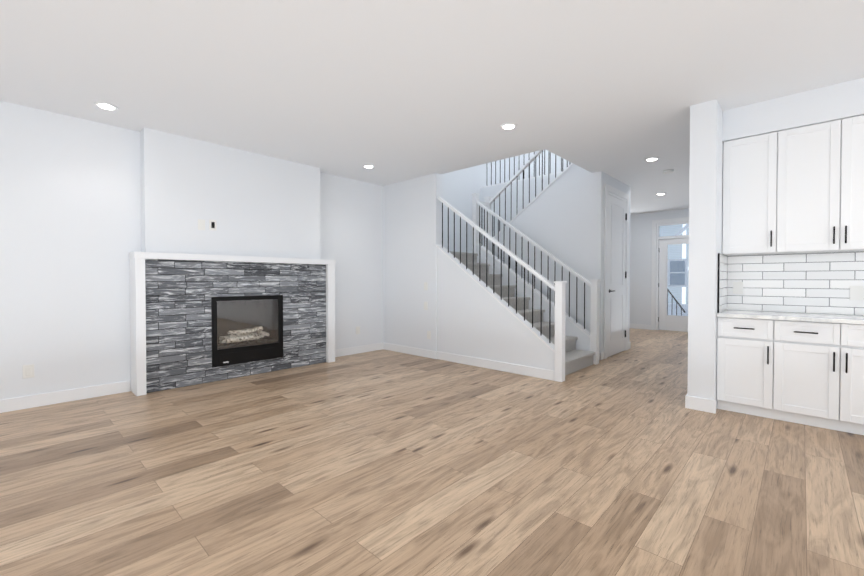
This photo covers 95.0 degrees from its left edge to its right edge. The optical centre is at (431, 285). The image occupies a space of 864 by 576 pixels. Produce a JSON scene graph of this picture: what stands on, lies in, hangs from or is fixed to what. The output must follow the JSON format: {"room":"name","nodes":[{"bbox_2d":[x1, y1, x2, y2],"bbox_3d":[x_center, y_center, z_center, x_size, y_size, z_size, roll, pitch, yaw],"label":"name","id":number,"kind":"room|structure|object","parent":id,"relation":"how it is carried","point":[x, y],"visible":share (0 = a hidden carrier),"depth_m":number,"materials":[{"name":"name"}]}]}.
{"room":"living room","nodes":[
{"label":"living room","id":0,"kind":"room"},
{"bbox_2d":[140,127,320,258],"bbox_3d":[-2.334,-0.268,4.902,0.180,2.740,2.040,1,1,43],"label":"wall","id":1,"kind":"structure","parent":0,"point":[255,204],"depth_m":4.65,"materials":[{"name":"white paint"}]},
{"bbox_2d":[198,219,204,229],"bbox_3d":[-2.601,-0.684,4.471,0.008,0.120,0.075,1,1,43],"label":"outlet","id":2,"kind":"object","parent":1,"relation":"attached to","point":[201,224],"visible":1,"depth_m":4.47,"materials":[{"name":"white plastic"}]},
{"bbox_2d":[209,220,216,230],"bbox_3d":[-2.521,-0.693,4.558,0.008,0.120,0.075,1,1,43],"label":"outlet","id":3,"kind":"object","parent":1,"relation":"attached to","point":[212,225],"visible":1,"depth_m":4.55,"materials":[{"name":"white plastic"}]},
{"bbox_2d":[0,101,508,399],"bbox_3d":[-1.594,-1.663,5.916,0.150,5.500,14.300,1,1,43],"label":"wall","id":4,"kind":"structure","parent":0,"point":[70,213],"depth_m":3.90,"materials":[{"name":"white paint"}]},
{"bbox_2d":[23,364,33,378],"bbox_3d":[-3.675,0.784,3.607,0.008,0.120,0.075,1,1,43],"label":"outlet","id":5,"kind":"object","parent":4,"relation":"attached to","point":[28,371],"visible":1,"depth_m":3.60,"materials":[{"name":"white plastic"}]},
{"bbox_2d":[0,380,130,412],"bbox_3d":[-4.727,1.079,2.479,0.018,0.115,4.583,1,1,43],"label":"baseboard","id":6,"kind":"structure","parent":4,"relation":"attached to","point":[69,395],"depth_m":3.77,"materials":[{"name":"white wood"}]},
{"bbox_2d":[356,326,359,333],"bbox_3d":[-1.176,0.714,6.280,0.008,0.120,0.075,1,1,43],"label":"outlet","id":7,"kind":"object","parent":4,"relation":"attached to","point":[358,330],"visible":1,"depth_m":6.28,"materials":[{"name":"white plastic"}]},
{"bbox_2d":[335,343,382,356],"bbox_3d":[-1.201,1.025,6.252,0.018,0.115,1.108,1,1,43],"label":"baseboard","id":8,"kind":"structure","parent":4,"relation":"attached to","point":[378,346],"depth_m":6.28,"materials":[{"name":"white wood"}]},
{"bbox_2d":[0,328,863,575],"bbox_3d":[1.993,1.185,2.603,9.970,0.100,14.300,1,1,43],"label":"floor","id":9,"kind":"structure","parent":0,"point":[383,462],"depth_m":2.32,"materials":[{"name":"brown wood"}]},
{"bbox_2d":[129,252,335,395],"bbox_3d":[-2.272,0.376,4.901,0.281,1.452,2.330,1,1,43],"label":"fireplace","id":10,"kind":"object","parent":9,"relation":"on","point":[196,319],"visible":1,"depth_m":4.63,"materials":[{"name":"stone"}]},
{"bbox_2d":[449,251,594,375],"bbox_3d":[1.283,-0.363,6.647,3.075,2.880,2.624,1,1,43],"label":"staircase","id":11,"kind":"structure","parent":9,"relation":"on","point":[576,360],"depth_m":5.78,"materials":[{"name":"carpet"}]},
{"bbox_2d":[717,318,760,416],"bbox_3d":[2.903,0.700,3.599,0.446,0.841,0.564,1,1,43],"label":"base cabinet","id":12,"kind":"object","parent":9,"relation":"on","point":[738,339],"depth_m":3.44,"materials":[{"name":"white wood"}]},
{"bbox_2d":[761,318,863,434],"bbox_3d":[3.303,0.705,3.226,0.892,0.841,0.564,1,1,43],"label":"base cabinet","id":13,"kind":"object","parent":9,"relation":"on","point":[804,368],"depth_m":3.12,"materials":[{"name":"white wood"}]},
{"bbox_2d":[717,310,863,325],"bbox_3d":[4.417,0.284,2.157,4.620,0.030,0.596,1,1,43],"label":"countertop","id":14,"kind":"structure","parent":13,"relation":"on","point":[850,320],"depth_m":3.26,"materials":[{"name":"white stone"}]},
{"bbox_2d":[0,0,863,214],"bbox_3d":[1.993,-1.765,2.561,9.970,0.320,14.300,1,1,43],"label":"ceiling","id":15,"kind":"structure","parent":0,"point":[393,91],"depth_m":3.00,"materials":[{"name":"white paint"}]},
{"bbox_2d":[94,102,118,110],"bbox_3d":[-2.942,-1.615,3.580,0.176,0.008,0.176,1,1,43],"label":"recessed light","id":16,"kind":"object","parent":15,"relation":"in","point":[106,106],"visible":1,"depth_m":3.57,"materials":[{"name":"white"}]},
{"bbox_2d":[362,165,374,167],"bbox_3d":[-0.877,-1.642,5.483,0.176,0.008,0.176,1,1,43],"label":"recessed light","id":17,"kind":"object","parent":15,"relation":"in","point":[368,166],"visible":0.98,"depth_m":5.46,"materials":[{"name":"white"}]},
{"bbox_2d":[500,123,516,129],"bbox_3d":[0.783,-1.622,4.048,0.176,0.008,0.176,1,1,43],"label":"recessed light","id":18,"kind":"object","parent":15,"relation":"in","point":[507,126],"visible":1,"depth_m":4.04,"materials":[{"name":"white"}]},
{"bbox_2d":[644,157,658,161],"bbox_3d":[2.863,-1.638,5.159,0.176,0.008,0.176,1,1,43],"label":"recessed light","id":19,"kind":"object","parent":15,"relation":"in","point":[652,159],"visible":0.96,"depth_m":5.14,"materials":[{"name":"white"}]},
{"bbox_2d":[663,169,673,173],"bbox_3d":[3.397,-1.632,5.690,0.136,0.034,0.136,1,1,43],"label":"smoke detector","id":20,"kind":"object","parent":15,"relation":"attached to","point":[669,171],"visible":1,"depth_m":5.66,"materials":[{"name":"white plastic"}]},
{"bbox_2d":[383,173,554,370],"bbox_3d":[0.343,-0.279,5.657,3.060,2.740,0.127,1,1,43],"label":"wall","id":21,"kind":"structure","parent":0,"point":[411,223],"depth_m":5.86,"materials":[{"name":"white paint"}]},
{"bbox_2d":[424,282,427,289],"bbox_3d":[-0.095,0.015,5.976,0.075,0.120,0.008,1,1,43],"label":"switch plate","id":22,"kind":"object","parent":21,"relation":"attached to","point":[425,285],"visible":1,"depth_m":5.97,"materials":[{"name":"white plastic"}]},
{"bbox_2d":[383,342,553,380],"bbox_3d":[0.299,1.034,5.629,3.060,0.115,0.030,1,1,43],"label":"baseboard","id":23,"kind":"structure","parent":21,"relation":"attached to","point":[490,364],"depth_m":5.35,"materials":[{"name":"white wood"}]},
{"bbox_2d":[438,196,566,381],"bbox_3d":[0.803,-0.107,5.197,1.960,2.409,0.114,1,1,43],"label":"stair railing","id":24,"kind":"object","parent":21,"relation":"on","point":[559,288],"visible":1,"depth_m":4.75,"materials":[{"name":"white wood"}]},
{"bbox_2d":[480,173,559,245],"bbox_3d":[2.155,-0.518,7.732,2.870,3.160,0.150,1,1,43],"label":"wall","id":25,"kind":"structure","parent":0,"point":[517,202],"depth_m":8.12,"materials":[{"name":"white paint"}]},
{"bbox_2d":[482,150,567,187],"bbox_3d":[2.155,-2.609,7.702,2.850,1.018,0.090,1,1,43],"label":"guard rail","id":26,"kind":"object","parent":25,"relation":"on","point":[500,183],"visible":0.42,"depth_m":8.13,"materials":[{"name":"white"}]},
{"bbox_2d":[476,243,589,350],"bbox_3d":[1.518,0.183,6.196,1.950,1.800,0.124,1,1,43],"label":"wall","id":27,"kind":"structure","parent":0,"point":[573,328],"depth_m":6.08,"materials":[{"name":"white paint"}]},
{"bbox_2d":[471,193,600,364],"bbox_3d":[1.637,-0.251,6.330,2.172,2.665,0.482,1,1,43],"label":"stair railing","id":28,"kind":"object","parent":27,"relation":"on","point":[594,284],"visible":0.81,"depth_m":6.04,"materials":[{"name":"white wood"}]},
{"bbox_2d":[510,149,570,179],"bbox_3d":[3.329,-3.225,8.144,3.970,2.440,0.150,1,1,43],"label":"wall","id":29,"kind":"structure","parent":0,"point":[521,161],"depth_m":8.95,"materials":[{"name":"white paint"}]},
{"bbox_2d":[489,163,603,351],"bbox_3d":[1.774,-0.515,6.453,1.960,3.190,0.144,1,1,43],"label":"wall","id":30,"kind":"structure","parent":0,"point":[560,216],"depth_m":6.07,"materials":[{"name":"white paint"}]},
{"bbox_2d":[489,149,569,235],"bbox_3d":[1.823,-1.927,6.387,2.128,2.210,0.064,1,1,43],"label":"stair railing","id":31,"kind":"object","parent":30,"relation":"on","point":[517,174],"visible":0.38,"depth_m":6.66,"materials":[{"name":"white"}]},
{"bbox_2d":[603,173,630,356],"bbox_3d":[2.893,-0.288,6.320,0.140,2.740,1.210,1,1,43],"label":"wall","id":32,"kind":"structure","parent":0,"point":[616,183],"depth_m":6.51,"materials":[{"name":"white paint"}]},
{"bbox_2d":[604,184,628,358],"bbox_3d":[2.917,-0.207,6.200,0.058,2.580,1.065,1,1,43],"label":"closet door","id":33,"kind":"structure","parent":32,"relation":"in","point":[616,242],"depth_m":6.18,"materials":[{"name":"white wood"}]},
{"bbox_2d":[630,208,688,324],"bbox_3d":[4.896,-0.334,9.554,4.390,2.740,0.150,1,1,43],"label":"wall","id":34,"kind":"structure","parent":0,"point":[640,261],"depth_m":9.37,"materials":[{"name":"white paint"}]},
{"bbox_2d":[630,323,650,329],"bbox_3d":[4.192,0.970,10.115,2.540,0.115,0.018,1,1,43],"label":"baseboard","id":35,"kind":"structure","parent":34,"relation":"attached to","point":[636,326],"depth_m":9.40,"materials":[{"name":"white wood"}]},
{"bbox_2d":[651,217,688,331],"bbox_3d":[5.609,-0.229,8.854,1.230,2.550,0.140,1,1,43],"label":"front door","id":36,"kind":"structure","parent":34,"relation":"in","point":[661,319],"depth_m":9.10,"materials":[{"name":"white wood"}]},
{"bbox_2d":[687,99,722,408],"bbox_3d":[4.462,-0.280,5.730,0.200,2.740,6.030,1,1,43],"label":"wall pillar","id":37,"kind":"structure","parent":0,"point":[706,190],"depth_m":3.53,"materials":[{"name":"white paint"}]},
{"bbox_2d":[685,394,698,408],"bbox_3d":[4.378,1.031,5.818,0.018,0.115,6.045,1,1,43],"label":"baseboard","id":38,"kind":"structure","parent":37,"relation":"attached to","point":[689,400],"depth_m":3.59,"materials":[{"name":"white wood"}]},
{"bbox_2d":[727,251,856,314],"bbox_3d":[4.848,-0.231,2.276,5.080,2.740,0.150,1,1,43],"label":"wall","id":39,"kind":"structure","parent":0,"point":[798,312],"depth_m":3.60,"materials":[{"name":"white paint"}]},
{"bbox_2d":[717,251,863,314],"bbox_3d":[4.606,0.001,2.021,5.080,0.534,0.558,1,1,43],"label":"backsplash","id":40,"kind":"structure","parent":39,"relation":"attached to","point":[811,282],"depth_m":3.60,"materials":[{"name":"tile"}]},
{"bbox_2d":[733,282,742,293],"bbox_3d":[3.001,0.026,3.882,0.080,0.120,0.006,1,1,43],"label":"outlet","id":41,"kind":"object","parent":40,"relation":"attached to","point":[737,287],"visible":1,"depth_m":3.88,"materials":[{"name":"white plastic"}]},
{"bbox_2d":[850,286,863,299],"bbox_3d":[3.582,0.066,3.340,0.080,0.120,0.006,1,1,43],"label":"outlet","id":42,"kind":"object","parent":40,"relation":"attached to","point":[856,292],"visible":1,"depth_m":3.34,"materials":[{"name":"white plastic"}]},
{"bbox_2d":[722,78,863,141],"bbox_3d":[4.677,-1.459,2.076,5.080,0.278,0.350,1,1,43],"label":"wall","id":43,"kind":"structure","parent":0,"point":[839,101],"depth_m":3.34,"materials":[{"name":"white paint"}]},
{"bbox_2d":[722,134,765,255],"bbox_3d":[2.989,-0.816,3.669,0.446,1.050,0.314,1,1,43],"label":"upper cabinet","id":44,"kind":"object","parent":43,"relation":"attached to","point":[744,159],"depth_m":3.60,"materials":[{"name":"white wood"}]},
{"bbox_2d":[766,115,863,253],"bbox_3d":[3.388,-0.811,3.296,0.892,1.050,0.314,1,1,43],"label":"upper cabinet","id":45,"kind":"object","parent":43,"relation":"attached to","point":[796,190],"depth_m":3.28,"materials":[{"name":"white wood"}]},
{"label":"outside","id":46,"kind":"structure","parent":0,"visible":0},
{"bbox_2d":[660,224,688,315],"bbox_3d":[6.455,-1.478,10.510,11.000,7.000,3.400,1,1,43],"label":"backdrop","id":47,"kind":"structure","parent":46,"point":[678,291],"depth_m":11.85,"materials":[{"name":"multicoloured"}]}
]}

